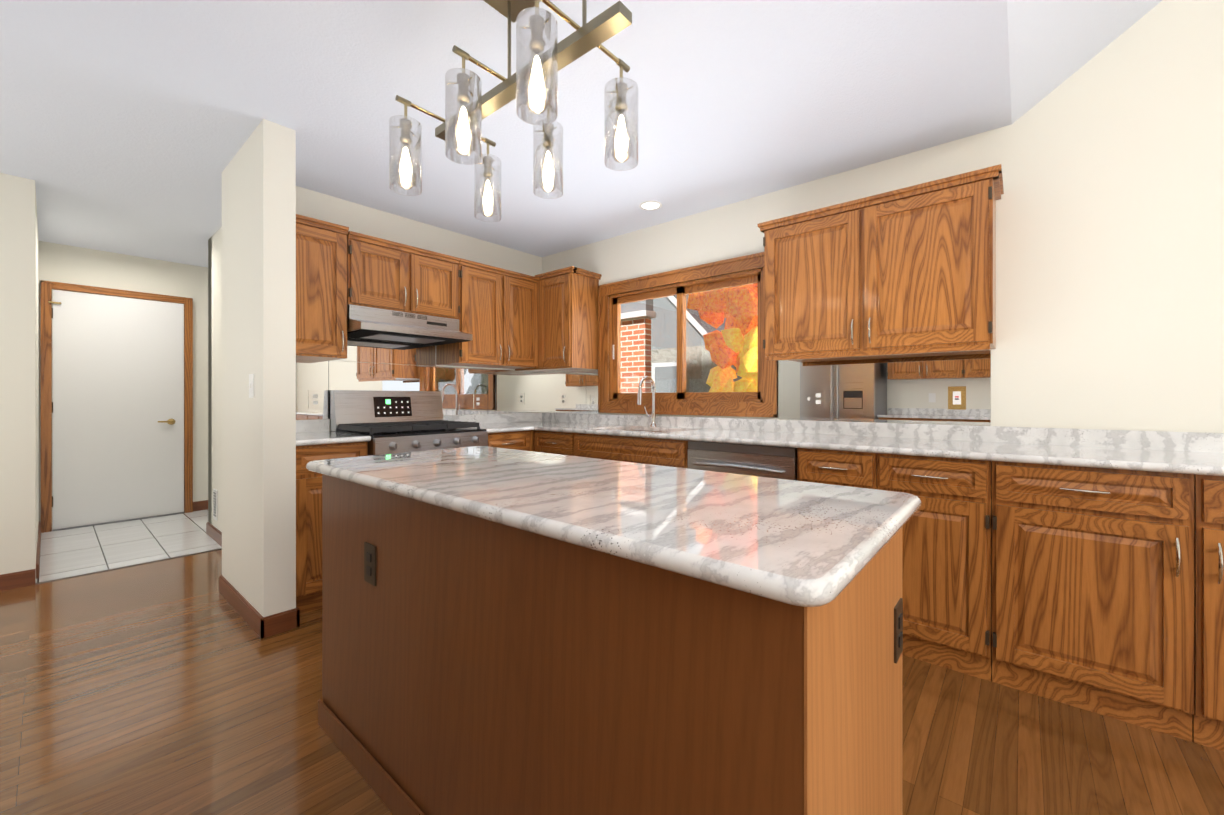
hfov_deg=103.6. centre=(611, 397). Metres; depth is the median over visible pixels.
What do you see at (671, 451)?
base cabinet
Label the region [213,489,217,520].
air vent
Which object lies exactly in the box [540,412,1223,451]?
backsplash
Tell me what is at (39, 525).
baseboard
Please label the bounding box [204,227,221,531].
wall
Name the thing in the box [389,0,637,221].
pendant chandelier
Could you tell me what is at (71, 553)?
floor
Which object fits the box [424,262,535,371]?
upper cabinet
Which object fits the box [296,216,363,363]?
upper cabinet
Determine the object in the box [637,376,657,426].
faucet
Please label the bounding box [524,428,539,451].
base cabinet
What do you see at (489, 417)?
backsplash
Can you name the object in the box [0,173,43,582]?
wall
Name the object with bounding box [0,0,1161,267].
ceiling
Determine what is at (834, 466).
base cabinet
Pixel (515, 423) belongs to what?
countertop
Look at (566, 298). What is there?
upper cabinet
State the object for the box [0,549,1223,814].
floor
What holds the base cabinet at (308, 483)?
on the floor at (178, 685)
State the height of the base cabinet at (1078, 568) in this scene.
0.882 m
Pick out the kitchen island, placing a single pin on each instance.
(505, 631)
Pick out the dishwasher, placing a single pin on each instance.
(766, 461)
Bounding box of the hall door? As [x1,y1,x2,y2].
[41,280,192,532]
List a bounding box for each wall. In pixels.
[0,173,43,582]
[44,242,203,501]
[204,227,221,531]
[222,119,301,616]
[302,188,541,430]
[542,0,1223,432]
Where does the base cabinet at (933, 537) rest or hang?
on the floor at (178, 685)
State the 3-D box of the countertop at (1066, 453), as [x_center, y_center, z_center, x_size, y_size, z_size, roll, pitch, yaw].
[1.297,0.230,2.447,4.420,0.031,0.627,0,0,40]
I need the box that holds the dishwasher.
[688,441,796,480]
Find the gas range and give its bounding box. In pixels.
[330,390,487,455]
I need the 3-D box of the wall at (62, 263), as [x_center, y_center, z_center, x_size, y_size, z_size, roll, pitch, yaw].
[-4.753,-0.096,4.222,0.130,2.450,3.290,0,0,40]
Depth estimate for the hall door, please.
4.36 m
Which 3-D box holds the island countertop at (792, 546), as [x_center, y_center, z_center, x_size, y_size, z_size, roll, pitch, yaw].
[-0.179,0.235,1.386,1.730,0.032,0.730,0,0,40]
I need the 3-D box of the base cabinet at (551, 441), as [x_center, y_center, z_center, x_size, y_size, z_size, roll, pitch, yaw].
[-0.212,0.688,3.740,0.498,0.882,0.617,0,0,40]
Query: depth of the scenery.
9.24 m
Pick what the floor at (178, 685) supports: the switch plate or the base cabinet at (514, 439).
the base cabinet at (514, 439)
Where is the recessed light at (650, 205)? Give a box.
[639,201,661,209]
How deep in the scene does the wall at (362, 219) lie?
3.58 m
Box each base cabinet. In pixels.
[296,440,370,614]
[488,428,523,449]
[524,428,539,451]
[540,428,563,454]
[564,428,699,468]
[792,444,855,486]
[856,448,963,672]
[964,456,1155,730]
[1156,468,1223,750]
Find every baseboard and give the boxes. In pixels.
[0,566,37,590]
[36,521,40,577]
[193,500,207,510]
[206,522,221,545]
[219,575,272,638]
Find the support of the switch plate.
attached to the wall at (265, 199)
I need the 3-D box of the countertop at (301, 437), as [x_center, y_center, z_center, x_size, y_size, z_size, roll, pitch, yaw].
[-1.734,0.230,2.783,0.628,0.031,0.386,0,0,40]
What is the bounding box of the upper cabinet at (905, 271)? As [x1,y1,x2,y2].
[760,168,999,363]
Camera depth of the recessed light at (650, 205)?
3.30 m
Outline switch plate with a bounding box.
[249,374,253,397]
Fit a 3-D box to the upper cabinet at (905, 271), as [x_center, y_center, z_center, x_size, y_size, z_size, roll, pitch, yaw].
[1.376,-0.616,2.570,1.040,0.751,0.336,0,0,40]
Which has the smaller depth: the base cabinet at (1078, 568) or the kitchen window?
the base cabinet at (1078, 568)
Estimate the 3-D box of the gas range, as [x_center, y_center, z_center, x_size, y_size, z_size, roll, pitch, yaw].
[-1.310,0.540,3.172,0.711,1.180,0.746,0,0,40]
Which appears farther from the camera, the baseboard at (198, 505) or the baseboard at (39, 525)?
the baseboard at (198, 505)
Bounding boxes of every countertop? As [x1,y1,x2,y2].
[296,432,370,443]
[306,446,921,621]
[471,420,571,431]
[536,424,1223,471]
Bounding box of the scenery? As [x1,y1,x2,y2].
[621,283,757,392]
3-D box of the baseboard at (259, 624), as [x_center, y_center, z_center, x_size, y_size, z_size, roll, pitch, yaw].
[-1.959,1.084,2.548,0.853,0.093,0.033,0,0,40]
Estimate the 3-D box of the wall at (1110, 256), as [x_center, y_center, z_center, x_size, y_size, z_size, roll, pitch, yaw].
[1.970,-1.470,2.373,7.060,5.200,0.130,0,0,40]
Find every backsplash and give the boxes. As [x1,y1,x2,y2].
[296,412,539,431]
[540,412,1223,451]
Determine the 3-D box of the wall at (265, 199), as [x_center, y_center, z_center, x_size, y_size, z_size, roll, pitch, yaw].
[-1.866,-0.095,2.552,0.690,2.450,0.133,0,0,40]
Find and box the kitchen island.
[318,478,902,814]
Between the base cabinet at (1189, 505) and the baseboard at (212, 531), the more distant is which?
the baseboard at (212, 531)
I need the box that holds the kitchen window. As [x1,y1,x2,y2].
[598,252,777,417]
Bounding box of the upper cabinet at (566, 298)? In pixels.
[528,267,599,371]
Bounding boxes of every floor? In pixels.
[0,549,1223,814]
[35,509,221,584]
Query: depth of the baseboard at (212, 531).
3.82 m

